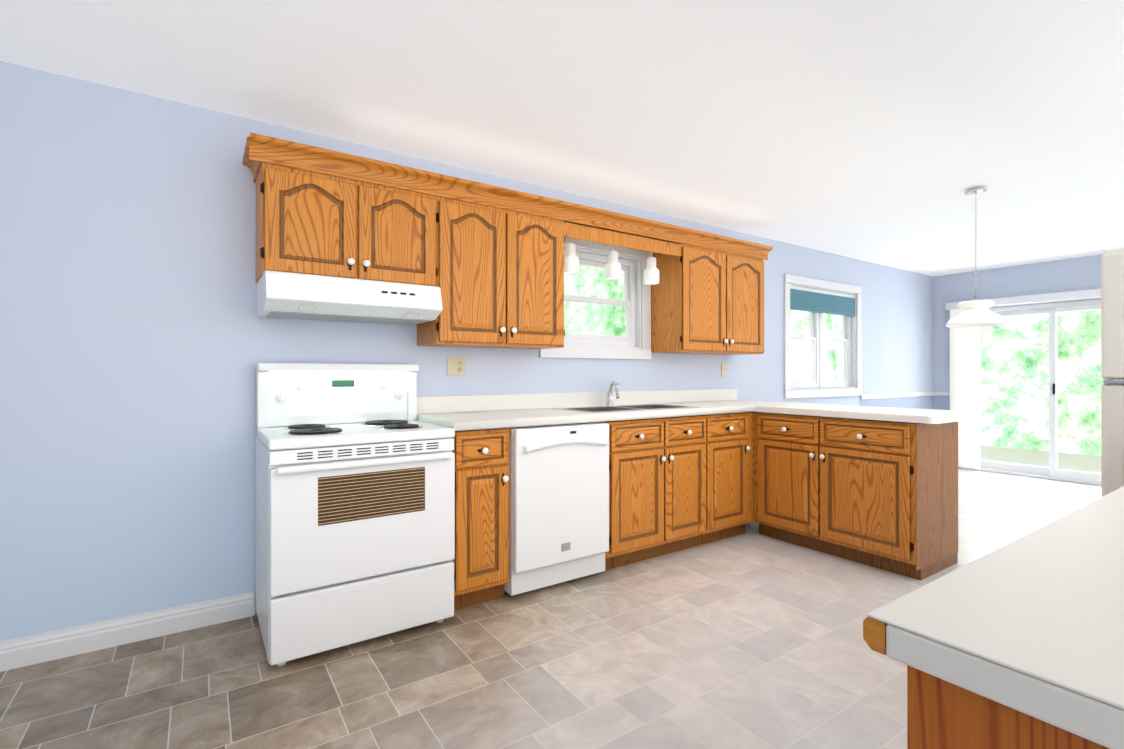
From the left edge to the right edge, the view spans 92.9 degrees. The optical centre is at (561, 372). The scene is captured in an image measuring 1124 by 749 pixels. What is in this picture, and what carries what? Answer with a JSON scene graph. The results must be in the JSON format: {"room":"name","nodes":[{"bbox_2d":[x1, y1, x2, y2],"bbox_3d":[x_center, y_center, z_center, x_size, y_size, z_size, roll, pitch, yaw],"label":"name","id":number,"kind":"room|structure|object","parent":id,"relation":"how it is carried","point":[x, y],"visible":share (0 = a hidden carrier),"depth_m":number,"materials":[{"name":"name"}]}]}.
{"room":"kitchen","nodes":[
{"label":"kitchen","id":0,"kind":"room"},
{"bbox_2d":[0,61,932,641],"bbox_3d":[0.406,-0.026,4.032,10.840,2.455,0.120,0,0,-34],"label":"wall","id":1,"kind":"structure","parent":0,"point":[140,339],"depth_m":2.44,"materials":[{"name":"blue paint"}]},
{"bbox_2d":[0,591,254,671],"bbox_3d":[0.445,1.143,3.973,10.560,0.115,0.016,0,0,-34],"label":"baseboard","id":2,"kind":"structure","parent":1,"relation":"attached to","point":[40,648],"depth_m":2.35,"materials":[{"name":"white wood"}]},
{"bbox_2d":[254,134,441,291],"bbox_3d":[-1.089,-0.743,2.741,0.815,0.596,0.336,0,0,-34],"label":"upper cabinet","id":3,"kind":"object","parent":1,"relation":"attached to","point":[320,211],"depth_m":2.57,"materials":[{"name":"brown wood"}]},
{"bbox_2d":[257,270,442,324],"bbox_3d":[-1.061,-0.357,2.680,0.785,0.171,0.467,0,0,-34],"label":"range hood","id":4,"kind":"object","parent":3,"relation":"attached to","point":[285,295],"visible":1,"depth_m":2.50,"materials":[{"name":"white metal"}]},
{"bbox_2d":[447,357,464,375],"bbox_3d":[-0.640,-0.037,3.240,0.116,0.115,0.015,0,0,-34],"label":"outlet","id":5,"kind":"object","parent":1,"relation":"attached to","point":[455,366],"visible":1,"depth_m":3.24,"materials":[{"name":"beige plastic"}]},
{"bbox_2d":[417,174,569,348],"bbox_3d":[-0.411,-0.598,3.200,0.821,0.886,0.336,0,0,-34],"label":"upper cabinet","id":6,"kind":"object","parent":1,"relation":"attached to","point":[487,259],"depth_m":3.04,"materials":[{"name":"brown wood"}]},
{"bbox_2d":[646,228,765,354],"bbox_3d":[1.183,-0.596,4.280,0.975,0.886,0.336,0,0,-34],"label":"upper cabinet","id":7,"kind":"object","parent":1,"relation":"attached to","point":[708,297],"depth_m":4.05,"materials":[{"name":"brown wood"}]},
{"bbox_2d":[564,238,578,274],"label":"light","id":8,"kind":"object","parent":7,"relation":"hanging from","point":[571,261],"depth_m":3.44,"materials":[{"name":"white glass"}]},
{"bbox_2d":[605,246,620,279],"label":"light","id":9,"kind":"object","parent":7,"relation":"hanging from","point":[612,268],"depth_m":3.65,"materials":[{"name":"white glass"}]},
{"bbox_2d":[644,252,658,284],"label":"light","id":10,"kind":"object","parent":7,"relation":"hanging from","point":[651,273],"depth_m":3.85,"materials":[{"name":"white glass"}]},
{"bbox_2d":[721,363,726,375],"bbox_3d":[1.409,-0.023,4.628,0.070,0.115,0.015,0,0,-34],"label":"light switch","id":11,"kind":"object","parent":1,"relation":"attached to","point":[723,369],"visible":1,"depth_m":4.62,"materials":[{"name":"beige plastic"}]},
{"bbox_2d":[784,274,861,398],"bbox_3d":[2.691,-0.347,5.563,1.420,1.200,0.137,0,0,-34],"label":"dining room window","id":12,"kind":"structure","parent":1,"relation":"in","point":[850,339],"depth_m":5.57,"materials":[{"name":"white wood"}]},
{"bbox_2d":[790,285,854,315],"bbox_3d":[2.704,-0.736,5.543,1.220,0.233,0.038,0,0,-34],"label":"window blind","id":13,"kind":"object","parent":12,"relation":"attached to","point":[816,300],"visible":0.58,"depth_m":5.50,"materials":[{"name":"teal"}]},
{"bbox_2d":[539,237,1116,471],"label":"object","id":14,"kind":"structure","parent":1,"relation":"in","point":[590,346],"depth_m":4.09,"materials":[{"name":"white"}]},
{"bbox_2d":[860,396,949,409],"bbox_3d":[4.126,0.696,6.357,1.830,0.785,0.200,0,0,-34],"label":"wall","id":15,"kind":"structure","parent":1,"relation":"attached to","point":[934,402],"depth_m":6.66,"materials":[{"name":"blue paint"}]},
{"bbox_2d":[860,391,949,399],"bbox_3d":[4.125,0.274,6.358,1.829,0.060,0.200,0,0,-34],"label":"trim","id":16,"kind":"structure","parent":15,"relation":"attached to","point":[896,395],"depth_m":6.44,"materials":[{"name":"white wood"}]},
{"bbox_2d":[0,468,1100,748],"bbox_3d":[2.010,1.223,1.662,10.840,0.050,5.840,0,0,-34],"label":"floor","id":17,"kind":"structure","parent":0,"point":[752,638],"depth_m":2.13,"materials":[{"name":"tile"}]},
{"bbox_2d":[256,363,454,665],"bbox_3d":[-0.998,0.577,2.573,0.786,1.245,0.680,0,0,-34],"label":"electric range","id":18,"kind":"object","parent":17,"relation":"on","point":[355,530],"visible":1,"depth_m":2.35,"materials":[{"name":"white metal"}]},
{"bbox_2d":[452,428,509,609],"bbox_3d":[-0.556,0.747,2.922,0.328,0.905,0.630,0,0,-34],"label":"base cabinet","id":19,"kind":"object","parent":17,"relation":"on","point":[481,560],"visible":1,"depth_m":2.70,"materials":[{"name":"brown wood"}]},
{"bbox_2d":[504,422,608,595],"bbox_3d":[-0.141,0.732,3.175,0.627,0.875,0.643,0,0,-34],"label":"dishwasher","id":20,"kind":"object","parent":17,"relation":"on","point":[559,503],"visible":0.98,"depth_m":2.91,"materials":[{"name":"white metal"}]},
{"bbox_2d":[604,415,711,569],"bbox_3d":[0.461,0.748,3.632,0.868,0.904,0.596,0,0,-34],"label":"base cabinet","id":21,"kind":"object","parent":17,"relation":"on","point":[676,484],"depth_m":3.38,"materials":[{"name":"brown wood"}]},
{"bbox_2d":[417,381,756,430],"bbox_3d":[0.528,0.172,3.660,2.954,0.228,0.627,0,0,-34],"label":"countertop","id":22,"kind":"structure","parent":21,"relation":"on","point":[467,412],"depth_m":3.42,"materials":[{"name":"white laminate"}]},
{"bbox_2d":[712,412,752,541],"bbox_3d":[1.037,0.749,4.022,0.522,0.904,0.596,0,0,-34],"label":"base cabinet","id":23,"kind":"object","parent":17,"relation":"on","point":[732,433],"depth_m":3.79,"materials":[{"name":"brown wood"}]},
{"bbox_2d":[751,412,814,549],"bbox_3d":[1.786,0.748,3.881,0.596,0.904,0.515,0,0,-34],"label":"base cabinet","id":24,"kind":"object","parent":17,"relation":"on","point":[783,444],"depth_m":3.71,"materials":[{"name":"brown wood"}]},
{"bbox_2d":[757,401,970,423],"bbox_3d":[1.990,0.262,3.582,0.620,0.045,1.140,0,0,-34],"label":"countertop","id":25,"kind":"structure","parent":24,"relation":"on","point":[912,415],"depth_m":3.38,"materials":[{"name":"white laminate"}]},
{"bbox_2d":[815,416,957,579],"bbox_3d":[2.090,0.748,3.432,0.596,0.904,0.570,0,0,-34],"label":"base cabinet","id":26,"kind":"object","parent":17,"relation":"on","point":[880,494],"depth_m":3.23,"materials":[{"name":"brown wood"}]},
{"bbox_2d":[907,665,1109,748],"bbox_3d":[0.746,0.737,0.423,0.602,0.920,0.644,0,0,-34],"label":"base cabinet","id":27,"kind":"object","parent":17,"relation":"on","point":[942,714],"visible":0.12,"depth_m":0.45,"materials":[{"name":"brown wood"}]},
{"bbox_2d":[863,486,1123,748],"bbox_3d":[1.393,0.255,0.859,2.185,0.036,0.680,0,0,-34],"label":"countertop","id":28,"kind":"structure","parent":27,"relation":"on","point":[1031,624],"depth_m":0.51,"materials":[{"name":"white laminate"}]},
{"bbox_2d":[1101,248,1123,496],"bbox_3d":[2.531,0.372,1.872,0.763,1.652,0.840,0,0,-34],"label":"refrigerator","id":29,"kind":"object","parent":17,"relation":"on","point":[1112,369],"visible":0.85,"depth_m":1.96,"materials":[{"name":"white metal"}]},
{"bbox_2d":[0,0,1123,276],"bbox_3d":[2.010,-1.282,1.665,10.840,0.050,5.840,0,0,-34],"label":"ceiling","id":30,"kind":"structure","parent":0,"point":[886,132],"depth_m":2.41,"materials":[{"name":"white paint"}]},
{"bbox_2d":[946,187,1007,327],"bbox_3d":[2.822,-0.786,3.640,0.333,0.934,0.333,0,0,-34],"label":"pendant lamp","id":31,"kind":"object","parent":30,"relation":"hanging from","point":[976,313],"visible":1,"depth_m":3.59,"materials":[{"name":"white glass"}]},
{"bbox_2d":[933,254,1102,391],"bbox_3d":[6.481,-0.026,4.620,0.120,2.455,5.720,0,0,-34],"label":"wall","id":32,"kind":"structure","parent":0,"point":[1070,274],"depth_m":6.37,"materials":[{"name":"blue paint"}]},
{"bbox_2d":[950,327,980,468],"bbox_3d":[4.995,0.304,6.590,0.088,1.737,0.311,0,0,-34],"label":"blinds","id":33,"kind":"object","parent":32,"relation":"attached to","point":[965,376],"depth_m":6.57,"materials":[{"name":"white"}]},
{"bbox_2d":[958,297,1100,484],"bbox_3d":[5.439,0.173,5.949,0.325,2.061,1.942,0,0,-34],"label":"sliding patio door","id":34,"kind":"structure","parent":32,"relation":"in","point":[1052,471],"depth_m":6.00,"materials":[{"name":"white plastic"}]},
{"bbox_2d":[984,289,1100,306],"bbox_3d":[5.384,-0.831,6.016,0.088,0.093,0.997,0,0,-34],"label":"blinds","id":35,"kind":"object","parent":32,"relation":"attached to","point":[1092,293],"depth_m":5.92,"materials":[{"name":"white plastic"}]},
{"label":"outside","id":36,"kind":"structure","parent":0,"visible":0},
{"bbox_2d":[564,265,1123,473],"bbox_3d":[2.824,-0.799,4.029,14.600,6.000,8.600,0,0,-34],"label":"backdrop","id":37,"kind":"structure","parent":36,"point":[1076,323],"depth_m":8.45,"materials":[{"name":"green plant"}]}
]}

